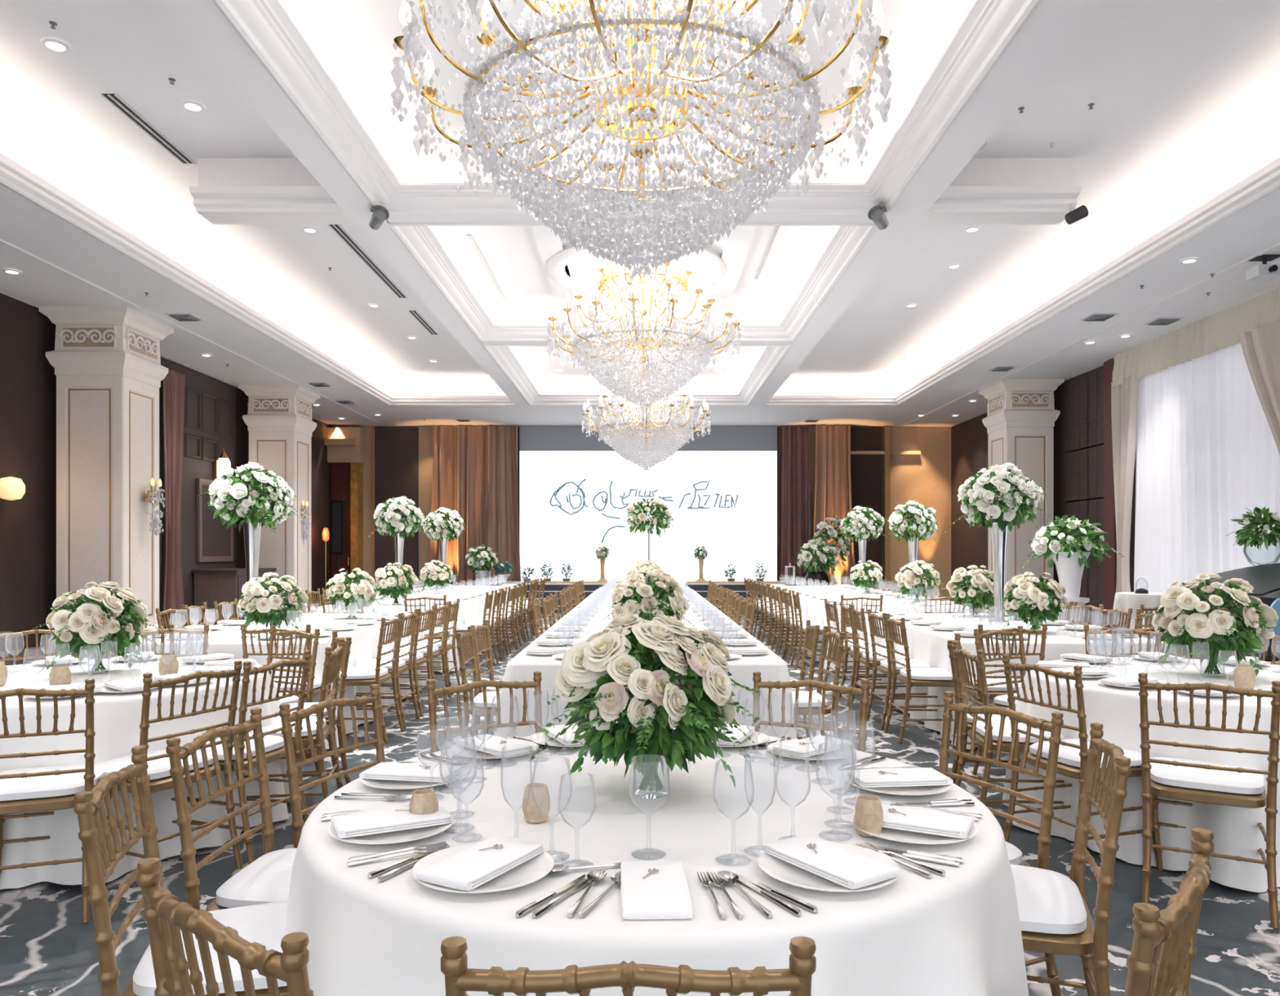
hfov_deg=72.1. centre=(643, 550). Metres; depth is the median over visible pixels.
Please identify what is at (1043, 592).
flower arrangement
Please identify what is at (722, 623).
wine glass
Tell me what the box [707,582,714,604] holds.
chair
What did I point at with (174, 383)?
drape
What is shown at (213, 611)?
wine glass
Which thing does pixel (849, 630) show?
cushion
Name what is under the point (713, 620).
champagne flute
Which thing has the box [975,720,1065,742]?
cushion
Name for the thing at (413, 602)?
folded napkin
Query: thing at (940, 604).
wine glass
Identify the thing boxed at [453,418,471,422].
ceiling vent
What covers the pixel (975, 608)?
wine glass
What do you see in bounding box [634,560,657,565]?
flower arrangement
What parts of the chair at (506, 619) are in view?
backrest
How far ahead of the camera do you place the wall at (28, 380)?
11.15 m
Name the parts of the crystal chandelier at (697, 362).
bulb, bulb, bulb, candle arm, candle arm, bulb, candle arm, bulb, candle arm, candle arm, candle arm, candle arm, candle arm, candle arm, candle arm, bulb, candle arm, stem, candle arm, candle arm, candle arm, candle arm, bulb, bulb, candle arm, candle arm, candle arm, candle arm, candle arm, candle arm, bulb, candle arm, bulb, bulb, bulb, bulb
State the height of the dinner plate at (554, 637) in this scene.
0.017 m
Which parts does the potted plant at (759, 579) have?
pot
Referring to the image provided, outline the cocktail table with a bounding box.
[1113,591,1182,639]
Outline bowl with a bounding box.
[1243,539,1279,565]
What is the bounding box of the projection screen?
[517,426,779,580]
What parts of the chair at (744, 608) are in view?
backrest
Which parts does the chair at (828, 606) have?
backrest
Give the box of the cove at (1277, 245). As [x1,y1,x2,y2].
[905,242,1279,424]
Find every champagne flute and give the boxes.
[4,631,11,673]
[52,643,70,666]
[100,640,117,679]
[141,638,157,664]
[173,626,186,666]
[176,633,191,674]
[187,629,201,671]
[189,607,199,624]
[222,603,231,630]
[310,603,319,631]
[354,600,362,619]
[445,723,474,818]
[462,701,486,782]
[500,744,532,837]
[526,687,548,761]
[568,618,579,644]
[577,613,586,640]
[580,608,589,637]
[586,603,594,631]
[588,600,596,625]
[597,595,604,616]
[689,596,697,621]
[697,604,705,628]
[702,608,711,626]
[707,613,717,631]
[713,619,724,639]
[714,722,731,757]
[744,746,775,856]
[768,691,791,767]
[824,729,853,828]
[830,708,855,795]
[964,603,972,630]
[988,608,998,625]
[994,607,1004,625]
[1079,607,1088,636]
[1091,607,1101,629]
[1093,630,1106,671]
[1102,633,1116,676]
[1111,626,1125,665]
[1138,638,1154,673]
[1192,641,1209,671]
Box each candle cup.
[0,661,7,686]
[48,665,71,685]
[158,654,178,675]
[408,788,438,827]
[522,782,550,823]
[853,794,883,837]
[1232,664,1256,688]
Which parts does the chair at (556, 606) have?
backrest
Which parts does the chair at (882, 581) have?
backrest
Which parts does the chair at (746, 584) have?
backrest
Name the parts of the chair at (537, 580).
backrest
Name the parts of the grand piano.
lid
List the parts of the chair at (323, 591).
frame, backrest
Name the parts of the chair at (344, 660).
seat, leg, rail, leg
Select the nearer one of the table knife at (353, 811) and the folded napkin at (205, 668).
the table knife at (353, 811)
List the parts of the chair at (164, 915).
leg, rail, rail, leg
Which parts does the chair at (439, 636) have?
backrest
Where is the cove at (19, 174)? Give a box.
[0,141,514,405]
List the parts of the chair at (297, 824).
leg, rail, rail, rail, rail, leg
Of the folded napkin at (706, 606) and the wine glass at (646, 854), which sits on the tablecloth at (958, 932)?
the wine glass at (646, 854)
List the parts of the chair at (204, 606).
backrest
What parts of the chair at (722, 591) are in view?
backrest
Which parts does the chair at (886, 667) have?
leg, rail, rail, rail, rail, leg, seat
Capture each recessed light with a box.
[2,268,22,274]
[40,37,70,53]
[180,100,204,111]
[200,353,212,356]
[302,226,318,233]
[367,303,379,307]
[400,62,421,76]
[406,336,417,338]
[514,288,527,293]
[745,288,757,293]
[844,62,868,76]
[905,303,917,307]
[946,263,961,268]
[964,226,980,232]
[1083,340,1096,344]
[1118,333,1132,337]
[1179,257,1199,263]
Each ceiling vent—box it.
[100,93,195,164]
[164,312,203,321]
[306,382,332,386]
[327,224,407,298]
[334,400,355,404]
[408,311,439,334]
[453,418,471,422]
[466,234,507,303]
[753,226,779,279]
[803,419,819,422]
[988,365,1016,371]
[1080,312,1118,321]
[1143,317,1183,325]
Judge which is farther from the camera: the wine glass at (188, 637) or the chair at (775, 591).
the chair at (775, 591)
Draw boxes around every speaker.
[330,500,346,573]
[977,140,986,151]
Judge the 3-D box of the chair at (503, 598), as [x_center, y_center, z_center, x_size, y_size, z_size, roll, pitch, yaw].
[-2.018,0.923,11.408,0.495,0.900,0.459,0,0,-3]
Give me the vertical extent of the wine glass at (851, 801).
0.200 m
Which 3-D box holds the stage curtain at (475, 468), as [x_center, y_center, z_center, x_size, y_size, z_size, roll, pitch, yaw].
[-4.139,-0.860,21.680,2.332,4.460,0.321,0,0,0]
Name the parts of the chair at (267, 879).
leg, seat, rail, rail, rail, rail, leg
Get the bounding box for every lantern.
[785,563,795,581]
[1134,577,1148,593]
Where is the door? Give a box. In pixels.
[331,462,350,584]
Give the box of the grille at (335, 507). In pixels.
[331,502,341,552]
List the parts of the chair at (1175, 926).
leg, rail, rail, rail, leg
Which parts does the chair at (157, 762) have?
leg, seat, rail, rail, rail, rail, leg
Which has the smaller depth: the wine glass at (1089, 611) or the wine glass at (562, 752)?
the wine glass at (562, 752)
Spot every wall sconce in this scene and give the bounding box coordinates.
[144,477,164,536]
[300,500,310,540]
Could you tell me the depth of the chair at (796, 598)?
10.22 m
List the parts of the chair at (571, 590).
backrest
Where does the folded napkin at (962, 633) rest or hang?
on the dinner plate at (969, 636)
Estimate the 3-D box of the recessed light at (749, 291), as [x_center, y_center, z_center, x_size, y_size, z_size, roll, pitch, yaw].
[1.500,-3.610,12.200,0.176,0.016,0.176,0,0,0]
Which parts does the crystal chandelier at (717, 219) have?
bulb, bulb, bulb, candle arm, candle arm, candle arm, candle arm, candle arm, bulb, candle arm, candle arm, candle arm, candle arm, candle arm, candle arm, candle arm, candle arm, candle arm, candle arm, candle arm, stem, candle arm, candle arm, candle arm, candle arm, candle arm, candle arm, candle arm, candle arm, candle arm, candle arm, candle arm, bulb, bulb, candle arm, candle arm, candle arm, candle arm, candle arm, bulb, bulb, bulb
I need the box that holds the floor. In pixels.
[0,608,1279,995]
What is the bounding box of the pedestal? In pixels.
[1057,596,1089,625]
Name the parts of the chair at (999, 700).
leg, seat, rail, rail, rail, rail, leg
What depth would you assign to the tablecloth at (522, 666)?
4.94 m
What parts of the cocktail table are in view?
post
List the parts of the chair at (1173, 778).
leg, leg, seat, rail, rail, rail, rail, leg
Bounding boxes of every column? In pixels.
[39,306,173,657]
[238,384,320,613]
[978,378,1064,619]
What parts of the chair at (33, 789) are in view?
leg, rail, rail, rail, rail, seat, leg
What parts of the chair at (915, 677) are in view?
leg, rail, rail, rail, rail, leg, seat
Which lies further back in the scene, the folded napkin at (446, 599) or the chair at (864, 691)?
the folded napkin at (446, 599)
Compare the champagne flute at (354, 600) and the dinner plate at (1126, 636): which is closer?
the dinner plate at (1126, 636)
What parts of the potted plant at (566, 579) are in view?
pot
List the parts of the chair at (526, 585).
backrest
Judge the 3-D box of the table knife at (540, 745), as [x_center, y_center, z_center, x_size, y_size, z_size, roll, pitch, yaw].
[-0.373,0.625,2.858,0.218,0.012,0.013,0,0,40]
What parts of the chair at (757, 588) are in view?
backrest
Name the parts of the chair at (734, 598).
backrest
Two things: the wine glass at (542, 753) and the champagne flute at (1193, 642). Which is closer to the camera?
the wine glass at (542, 753)
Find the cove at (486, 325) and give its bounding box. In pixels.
[386,223,877,342]
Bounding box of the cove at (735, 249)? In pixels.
[450,0,835,306]
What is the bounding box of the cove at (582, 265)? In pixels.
[545,235,726,368]
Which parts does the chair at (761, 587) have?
backrest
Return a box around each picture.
[196,478,233,561]
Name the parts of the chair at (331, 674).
seat, leg, rail, rail, rail, rail, leg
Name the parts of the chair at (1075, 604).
backrest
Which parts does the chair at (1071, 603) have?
backrest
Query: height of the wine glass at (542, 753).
0.180 m
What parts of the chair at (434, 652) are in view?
backrest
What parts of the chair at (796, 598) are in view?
backrest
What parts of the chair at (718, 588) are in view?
backrest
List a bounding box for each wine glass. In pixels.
[4,632,24,671]
[22,647,46,675]
[40,634,56,668]
[78,644,100,671]
[78,648,98,679]
[82,653,93,665]
[123,645,142,669]
[128,642,149,678]
[141,627,159,663]
[159,642,177,664]
[164,631,179,654]
[169,613,181,627]
[174,608,187,629]
[175,636,194,674]
[184,637,200,674]
[186,629,204,666]
[186,634,202,668]
[190,608,202,623]
[191,633,208,672]
[204,608,215,631]
[204,611,215,636]
[221,603,233,628]
[286,610,298,639]
[312,605,324,620]
[357,598,367,619]
[416,725,446,799]
[435,711,468,793]
[439,737,477,833]
[448,752,484,842]
[471,702,497,768]
[490,694,519,767]
[531,755,572,862]
[533,694,558,755]
[551,688,576,755]
[556,626,569,644]
[557,772,595,871]
[560,618,573,650]
[563,619,574,647]
[567,613,580,643]
[569,613,580,639]
[573,608,583,635]
[578,604,589,629]
[581,604,590,626]
[582,600,592,624]
[627,754,669,860]
[693,595,702,617]
[696,599,706,622]
[701,602,711,626]
[711,611,723,627]
[712,758,754,866]
[718,616,731,648]
[720,622,733,640]
[723,622,737,643]
[737,688,764,756]
[743,697,768,761]
[775,755,810,840]
[792,697,822,772]
[808,713,837,784]
[815,742,855,841]
[823,733,856,813]
[840,720,875,805]
[938,604,948,625]
[950,603,960,617]
[963,608,973,631]
[973,608,985,624]
[979,609,991,637]
[988,613,999,638]
[1007,612,1018,626]
[1068,608,1081,637]
[1070,605,1082,631]
[1086,631,1103,668]
[1086,634,1105,657]
[1088,610,1099,625]
[1094,637,1111,673]
[1099,633,1115,666]
[1106,610,1119,639]
[1112,641,1130,677]
[1115,639,1135,663]
[1116,627,1133,664]
[1149,631,1164,664]
[1158,646,1177,682]
[1168,644,1190,679]
[1217,649,1237,675]
[1253,639,1269,669]
[1271,636,1279,672]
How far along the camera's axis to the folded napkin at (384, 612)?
8.48 m
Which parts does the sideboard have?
door, door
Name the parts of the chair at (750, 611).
backrest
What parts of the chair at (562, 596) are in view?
backrest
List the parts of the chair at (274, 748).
leg, seat, rail, rail, rail, rail, leg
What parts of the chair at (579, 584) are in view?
backrest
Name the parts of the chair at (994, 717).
leg, leg, seat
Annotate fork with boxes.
[333,794,411,799]
[341,791,412,796]
[347,844,448,866]
[348,840,447,861]
[420,754,463,765]
[429,752,470,764]
[697,871,726,919]
[707,871,743,919]
[751,736,791,746]
[752,738,798,748]
[848,766,917,769]
[854,842,932,878]
[862,842,946,875]
[891,804,978,821]
[895,802,982,818]
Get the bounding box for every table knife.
[320,812,355,821]
[321,804,408,817]
[367,844,448,878]
[377,844,449,882]
[398,760,468,766]
[506,737,552,747]
[513,736,557,747]
[515,874,585,917]
[531,876,595,918]
[735,873,817,913]
[737,876,801,915]
[838,753,877,768]
[840,755,885,768]
[855,844,964,863]
[889,798,971,804]
[891,851,959,866]
[908,800,974,806]
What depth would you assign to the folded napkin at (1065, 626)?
6.92 m
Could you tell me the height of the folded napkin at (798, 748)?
0.027 m
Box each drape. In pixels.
[160,368,185,627]
[1111,373,1137,629]
[1238,320,1279,662]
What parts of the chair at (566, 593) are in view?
backrest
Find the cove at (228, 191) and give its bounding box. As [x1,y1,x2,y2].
[189,158,355,224]
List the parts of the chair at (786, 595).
backrest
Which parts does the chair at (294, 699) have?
backrest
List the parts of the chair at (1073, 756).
leg, rail, rail, rail, rail, leg, seat, leg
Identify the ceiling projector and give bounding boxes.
[1245,254,1279,280]
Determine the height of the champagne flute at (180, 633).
0.212 m
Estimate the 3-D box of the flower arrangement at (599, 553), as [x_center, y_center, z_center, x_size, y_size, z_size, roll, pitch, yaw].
[-0.965,0.309,20.590,0.365,0.861,0.433,0,0,33]
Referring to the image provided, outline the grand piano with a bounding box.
[1179,563,1279,628]
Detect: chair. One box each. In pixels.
[0,629,78,661]
[0,678,111,923]
[73,745,288,995]
[93,660,243,869]
[106,623,174,658]
[112,613,148,636]
[131,624,208,657]
[137,857,314,995]
[155,604,189,629]
[160,649,311,864]
[165,707,297,911]
[181,601,209,629]
[213,598,239,624]
[240,623,322,759]
[244,638,344,799]
[266,625,319,770]
[277,631,351,784]
[279,684,385,848]
[305,588,322,613]
[321,587,332,605]
[321,594,364,613]
[337,613,404,742]
[355,608,419,728]
[375,604,436,716]
[399,601,451,705]
[404,594,449,676]
[413,598,460,695]
[426,671,542,752]
[440,936,816,995]
[455,590,494,669]
[455,626,500,737]
[466,588,502,663]
[470,619,500,735]
[472,586,508,658]
[480,585,516,653]
[490,583,521,648]
[497,582,524,644]
[502,581,528,641]
[505,580,535,638]
[514,579,536,635]
[518,577,539,630]
[523,577,546,622]
[531,599,543,638]
[541,595,553,631]
[546,593,555,626]
[549,591,559,623]
[558,589,567,617]
[563,586,571,613]
[564,587,569,613]
[568,584,576,609]
[569,583,576,608]
[573,582,579,605]
[577,581,583,603]
[578,579,585,599]
[706,579,711,600]
[707,581,714,600]
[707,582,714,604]
[711,583,717,605]
[714,584,720,608]
[717,586,725,612]
[723,587,730,616]
[727,589,733,617]
[729,591,738,619]
[733,593,740,623]
[737,595,750,628]
[742,577,768,626]
[743,599,755,635]
[746,577,768,631]
[751,579,769,627]
[751,671,869,751]
[752,580,777,638]
[757,581,785,641]
[761,582,791,645]
[767,583,797,648]
[770,585,805,653]
[777,586,813,658]
[781,588,822,663]
[790,619,820,737]
[791,590,827,669]
[791,625,844,739]
[823,598,872,693]
[839,601,887,705]
[840,594,883,676]
[850,604,911,715]
[866,608,929,729]
[876,578,886,591]
[884,613,953,744]
[885,579,895,592]
[893,580,903,592]
[924,594,964,613]
[927,585,939,598]
[938,690,1063,995]
[939,585,950,600]
[946,632,1011,783]
[951,623,1047,756]
[951,640,1065,804]
[972,625,1026,775]
[982,604,994,613]
[1002,653,1163,881]
[1009,722,1130,995]
[1046,600,1073,624]
[1071,601,1102,625]
[1083,624,1161,657]
[1097,604,1132,629]
[1111,623,1181,657]
[1124,827,1213,995]
[1134,608,1163,636]
[1137,604,1162,636]
[1137,672,1279,928]
[1180,607,1229,658]
[1229,597,1279,661]
[1231,635,1279,665]
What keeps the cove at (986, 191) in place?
attached to the ceiling
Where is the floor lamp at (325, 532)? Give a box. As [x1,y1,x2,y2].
[322,527,328,593]
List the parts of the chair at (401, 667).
seat, leg, rail, rail, rail, rail, leg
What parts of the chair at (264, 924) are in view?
leg, rail, rail, rail, rail, leg, seat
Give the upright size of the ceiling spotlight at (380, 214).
0.174 m
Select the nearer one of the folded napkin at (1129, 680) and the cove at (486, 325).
the folded napkin at (1129, 680)
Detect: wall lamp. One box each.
[0,476,25,500]
[213,448,230,478]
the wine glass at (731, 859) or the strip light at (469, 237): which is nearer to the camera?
the wine glass at (731, 859)
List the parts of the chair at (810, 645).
leg, rail, rail, leg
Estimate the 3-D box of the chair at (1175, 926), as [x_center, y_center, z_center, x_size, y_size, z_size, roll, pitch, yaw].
[0.653,0.923,1.479,0.495,0.900,0.459,0,0,41]
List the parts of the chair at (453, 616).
backrest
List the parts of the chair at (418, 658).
seat, leg, rail, rail, rail, leg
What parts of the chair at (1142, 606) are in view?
frame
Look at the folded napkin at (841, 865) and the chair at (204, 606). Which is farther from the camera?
the chair at (204, 606)
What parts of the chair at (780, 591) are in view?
backrest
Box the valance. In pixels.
[1111,285,1279,386]
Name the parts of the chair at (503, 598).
backrest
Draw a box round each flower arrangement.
[28,581,164,673]
[196,462,300,622]
[228,572,311,633]
[322,567,380,618]
[366,496,429,595]
[374,562,419,604]
[417,560,457,592]
[420,506,466,589]
[462,544,499,585]
[531,613,759,798]
[595,546,611,581]
[604,572,695,639]
[608,568,691,620]
[620,497,675,562]
[620,562,661,582]
[622,566,672,582]
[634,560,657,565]
[634,560,662,568]
[637,564,664,574]
[691,546,707,581]
[791,539,843,585]
[811,515,856,585]
[840,505,891,591]
[849,560,885,593]
[880,500,941,596]
[889,560,944,603]
[944,462,1048,622]
[945,564,994,616]
[996,571,1074,630]
[1021,514,1124,598]
[1138,572,1279,677]
[1226,506,1279,650]
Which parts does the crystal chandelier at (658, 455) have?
candle arm, candle arm, candle arm, candle arm, stem, candle arm, candle arm, candle arm, candle arm, candle arm, candle arm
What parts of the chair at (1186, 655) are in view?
frame, backrest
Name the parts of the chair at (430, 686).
leg, rail, rail, leg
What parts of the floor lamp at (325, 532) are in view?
lamp glass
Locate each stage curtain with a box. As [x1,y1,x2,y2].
[428,425,520,585]
[777,425,811,582]
[811,424,855,585]
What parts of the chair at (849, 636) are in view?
backrest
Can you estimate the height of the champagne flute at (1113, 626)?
0.212 m
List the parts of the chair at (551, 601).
backrest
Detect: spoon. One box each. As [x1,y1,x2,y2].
[549,859,639,872]
[567,869,607,918]
[577,871,621,918]
[717,870,773,918]
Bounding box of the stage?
[488,580,804,613]
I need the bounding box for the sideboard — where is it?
[191,568,276,625]
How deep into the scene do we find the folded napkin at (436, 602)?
10.32 m
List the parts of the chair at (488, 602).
backrest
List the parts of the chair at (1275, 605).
seat, post, backrest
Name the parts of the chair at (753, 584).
backrest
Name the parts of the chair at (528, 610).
backrest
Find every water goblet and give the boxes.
[171,613,185,627]
[205,609,218,631]
[550,626,564,653]
[561,621,574,645]
[565,614,577,638]
[573,609,585,631]
[712,613,724,637]
[726,626,741,653]
[932,605,942,625]
[953,609,964,631]
[979,613,992,630]
[1062,608,1075,630]
[1095,613,1109,628]
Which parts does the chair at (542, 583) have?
backrest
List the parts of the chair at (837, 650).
seat, leg, rail, rail, rail, leg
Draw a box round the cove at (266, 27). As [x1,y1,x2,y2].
[211,0,1042,214]
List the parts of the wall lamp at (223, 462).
lamp shade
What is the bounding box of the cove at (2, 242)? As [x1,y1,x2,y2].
[0,239,381,424]
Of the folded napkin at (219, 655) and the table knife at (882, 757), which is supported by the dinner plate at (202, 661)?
the folded napkin at (219, 655)
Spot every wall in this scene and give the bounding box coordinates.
[0,293,333,652]
[333,426,951,597]
[952,365,1135,591]
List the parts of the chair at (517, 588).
backrest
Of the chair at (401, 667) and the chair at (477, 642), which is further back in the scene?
the chair at (401, 667)
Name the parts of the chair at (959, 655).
leg, rail, rail, rail, rail, leg, seat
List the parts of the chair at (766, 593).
backrest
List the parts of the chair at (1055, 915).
seat, leg, rail, rail, rail, rail, leg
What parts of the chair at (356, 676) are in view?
seat, leg, rail, rail, rail, rail, leg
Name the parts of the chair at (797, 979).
leg, rail, leg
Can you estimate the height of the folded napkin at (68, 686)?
0.020 m
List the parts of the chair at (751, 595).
backrest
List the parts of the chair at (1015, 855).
leg, rail, rail, rail, rail, seat, leg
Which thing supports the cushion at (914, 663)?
on the chair at (886, 667)
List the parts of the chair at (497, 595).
backrest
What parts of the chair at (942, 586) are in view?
frame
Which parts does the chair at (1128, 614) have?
backrest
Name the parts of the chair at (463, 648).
leg, rail, rail, rail, leg, seat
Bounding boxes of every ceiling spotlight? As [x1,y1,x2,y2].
[368,204,389,230]
[867,204,888,230]
[1064,203,1088,224]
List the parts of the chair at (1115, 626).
leg, rail, rail, leg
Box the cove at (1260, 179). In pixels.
[765,145,1279,405]
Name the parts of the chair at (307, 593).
backrest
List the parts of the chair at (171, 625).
leg, rail, rail, leg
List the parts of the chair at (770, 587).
backrest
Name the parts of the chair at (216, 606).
backrest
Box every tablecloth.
[0,657,289,889]
[117,613,427,749]
[284,736,1028,995]
[315,585,528,672]
[493,589,796,738]
[762,585,970,671]
[849,613,1168,749]
[1002,657,1279,892]
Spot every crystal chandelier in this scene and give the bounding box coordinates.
[390,0,892,280]
[546,261,741,409]
[581,365,711,471]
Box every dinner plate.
[22,687,97,698]
[31,657,87,665]
[93,685,156,693]
[109,654,161,662]
[152,677,214,685]
[165,635,204,639]
[181,657,234,663]
[186,626,223,630]
[217,622,252,625]
[254,635,295,639]
[321,627,355,631]
[328,805,454,844]
[343,622,377,625]
[360,763,462,789]
[363,617,394,620]
[380,613,408,616]
[412,842,554,893]
[449,738,538,759]
[523,650,566,655]
[529,732,583,746]
[533,641,574,645]
[542,634,580,638]
[550,627,584,631]
[551,653,564,658]
[558,622,589,626]
[698,617,727,620]
[702,622,734,625]
[707,628,741,631]
[716,731,769,746]
[718,635,749,638]
[724,642,759,645]
[725,653,742,659]
[729,651,770,655]
[757,841,900,892]
[766,739,856,759]
[845,768,952,795]
[850,805,977,844]
[878,613,906,616]
[893,617,923,620]
[910,622,942,625]
[929,626,964,631]
[952,633,974,637]
[992,635,1031,639]
[1039,622,1069,625]
[1060,657,1113,663]
[1063,626,1101,631]
[1080,635,1120,639]
[1081,674,1108,678]
[1097,679,1160,688]
[1117,635,1137,637]
[1130,654,1184,662]
[1177,690,1239,697]
[1221,660,1271,666]
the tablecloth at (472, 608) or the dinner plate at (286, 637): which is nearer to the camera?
the dinner plate at (286, 637)
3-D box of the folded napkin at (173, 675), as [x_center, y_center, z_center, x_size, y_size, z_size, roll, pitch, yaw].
[-2.178,0.601,4.161,0.246,0.020,0.124,0,0,19]
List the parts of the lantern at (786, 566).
post, frame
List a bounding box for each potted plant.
[489,560,518,584]
[520,567,534,582]
[540,564,553,581]
[560,563,573,581]
[724,563,736,581]
[753,562,767,581]
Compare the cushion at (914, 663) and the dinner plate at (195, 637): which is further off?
the cushion at (914, 663)
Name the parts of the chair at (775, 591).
backrest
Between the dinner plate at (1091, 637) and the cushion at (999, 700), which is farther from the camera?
the dinner plate at (1091, 637)
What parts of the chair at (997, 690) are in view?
leg, leg, seat, rail, rail, rail, rail, leg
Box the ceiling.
[0,0,1279,426]
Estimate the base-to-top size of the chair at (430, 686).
0.900 m
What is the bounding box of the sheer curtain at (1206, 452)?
[1133,342,1279,639]
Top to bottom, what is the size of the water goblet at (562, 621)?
0.164 m
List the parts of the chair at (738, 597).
backrest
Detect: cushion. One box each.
[0,764,103,801]
[93,748,213,780]
[133,900,288,995]
[196,733,284,760]
[216,848,297,907]
[248,715,325,737]
[274,677,322,691]
[277,702,328,718]
[279,693,298,703]
[339,666,387,679]
[355,658,404,669]
[375,651,423,662]
[400,644,438,653]
[417,639,449,647]
[424,628,449,635]
[455,624,482,631]
[466,620,491,626]
[472,617,495,622]
[473,691,500,707]
[480,614,508,619]
[485,680,500,691]
[490,612,510,617]
[778,614,805,619]
[785,617,813,622]
[790,620,822,626]
[790,680,805,691]
[791,690,827,707]
[802,624,827,631]
[834,639,871,647]
[840,628,860,635]
[850,644,886,653]
[862,651,911,661]
[880,658,929,670]
[899,667,952,680]
[966,677,1021,691]
[967,707,1009,723]
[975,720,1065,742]
[993,693,1017,707]
[1004,840,1022,864]
[1009,863,1086,933]
[1029,738,1151,768]
[1150,756,1264,794]
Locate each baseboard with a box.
[0,602,331,664]
[953,600,1103,630]
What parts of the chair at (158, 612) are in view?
backrest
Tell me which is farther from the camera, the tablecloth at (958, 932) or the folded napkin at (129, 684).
the folded napkin at (129, 684)
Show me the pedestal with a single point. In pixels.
(1080, 601)
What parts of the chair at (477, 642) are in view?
leg, rail, rail, rail, rail, leg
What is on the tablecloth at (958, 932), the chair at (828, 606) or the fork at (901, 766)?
the fork at (901, 766)
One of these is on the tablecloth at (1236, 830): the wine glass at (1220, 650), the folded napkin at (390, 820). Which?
the wine glass at (1220, 650)
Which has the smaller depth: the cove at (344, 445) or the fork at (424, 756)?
the fork at (424, 756)
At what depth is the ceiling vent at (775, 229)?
10.60 m
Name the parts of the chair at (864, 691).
leg, rail, rail, leg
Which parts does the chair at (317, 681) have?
leg, rail, rail, rail, rail, seat, leg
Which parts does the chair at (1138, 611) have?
frame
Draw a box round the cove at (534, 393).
[482,345,791,404]
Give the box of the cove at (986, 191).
[916,158,1081,224]
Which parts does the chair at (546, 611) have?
backrest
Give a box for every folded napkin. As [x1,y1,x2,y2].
[44,684,79,697]
[45,654,75,663]
[103,679,143,691]
[117,651,154,659]
[153,673,213,682]
[168,633,199,638]
[182,653,234,662]
[185,625,222,628]
[193,666,252,672]
[204,658,257,666]
[217,619,246,622]
[260,633,287,638]
[310,631,332,635]
[321,625,357,628]
[330,803,451,838]
[344,619,377,622]
[359,761,462,782]
[364,615,394,618]
[381,611,408,614]
[407,601,423,604]
[414,587,430,589]
[416,835,543,890]
[431,600,453,603]
[441,598,462,600]
[450,596,471,598]
[455,733,533,756]
[458,594,478,595]
[466,592,485,594]
[473,591,491,592]
[480,589,497,591]
[486,587,502,589]
[497,585,512,586]
[524,647,566,652]
[534,639,573,643]
[542,724,586,745]
[543,631,578,635]
[551,625,583,629]
[557,620,587,623]
[564,616,591,618]
[568,612,595,614]
[573,608,597,611]
[576,605,599,608]
[580,602,601,604]
[582,600,604,602]
[586,597,605,599]
[620,860,693,919]
[687,600,706,602]
[688,602,710,604]
[690,605,714,608]
[693,608,718,611]
[697,612,721,614]
[700,616,728,618]
[703,620,733,623]
[708,625,741,629]
[711,724,755,745]
[715,631,748,635]
[721,638,758,643]
[727,647,769,652]
[765,834,898,889]
[772,734,851,757]
[774,585,790,586]
[784,587,800,589]
[789,589,806,591]
[795,591,813,592]
[801,592,820,594]
[808,594,827,595]
[816,596,836,598]
[826,598,845,600]
[836,600,856,603]
[841,585,855,586]
[848,767,953,787]
[853,804,974,838]
[863,601,879,604]
[864,589,882,591]
[873,591,892,592]
[877,611,906,614]
[883,592,902,594]
[893,615,923,618]
[910,619,942,622]
[929,625,965,628]
[931,600,954,603]
[952,631,973,635]
[998,634,1026,638]
[1038,619,1070,622]
[1038,660,1089,667]
[1050,667,1107,674]
[1060,653,1112,662]
[1064,625,1102,628]
[1084,633,1119,638]
[1101,675,1158,685]
[1137,651,1177,659]
[1191,682,1222,695]
[1225,655,1258,663]
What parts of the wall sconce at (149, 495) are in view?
bulb, bulb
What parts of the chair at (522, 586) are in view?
backrest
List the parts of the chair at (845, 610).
backrest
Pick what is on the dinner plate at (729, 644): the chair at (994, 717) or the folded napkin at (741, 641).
the folded napkin at (741, 641)
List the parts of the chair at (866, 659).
leg, rail, leg, seat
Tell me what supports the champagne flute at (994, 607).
on the tablecloth at (926, 644)
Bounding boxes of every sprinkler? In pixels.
[48,21,57,29]
[168,77,175,84]
[1017,106,1024,113]
[1048,142,1054,147]
[1088,102,1094,109]
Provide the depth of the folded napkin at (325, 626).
6.92 m
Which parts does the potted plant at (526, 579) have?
pot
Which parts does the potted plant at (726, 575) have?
pot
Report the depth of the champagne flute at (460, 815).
2.10 m

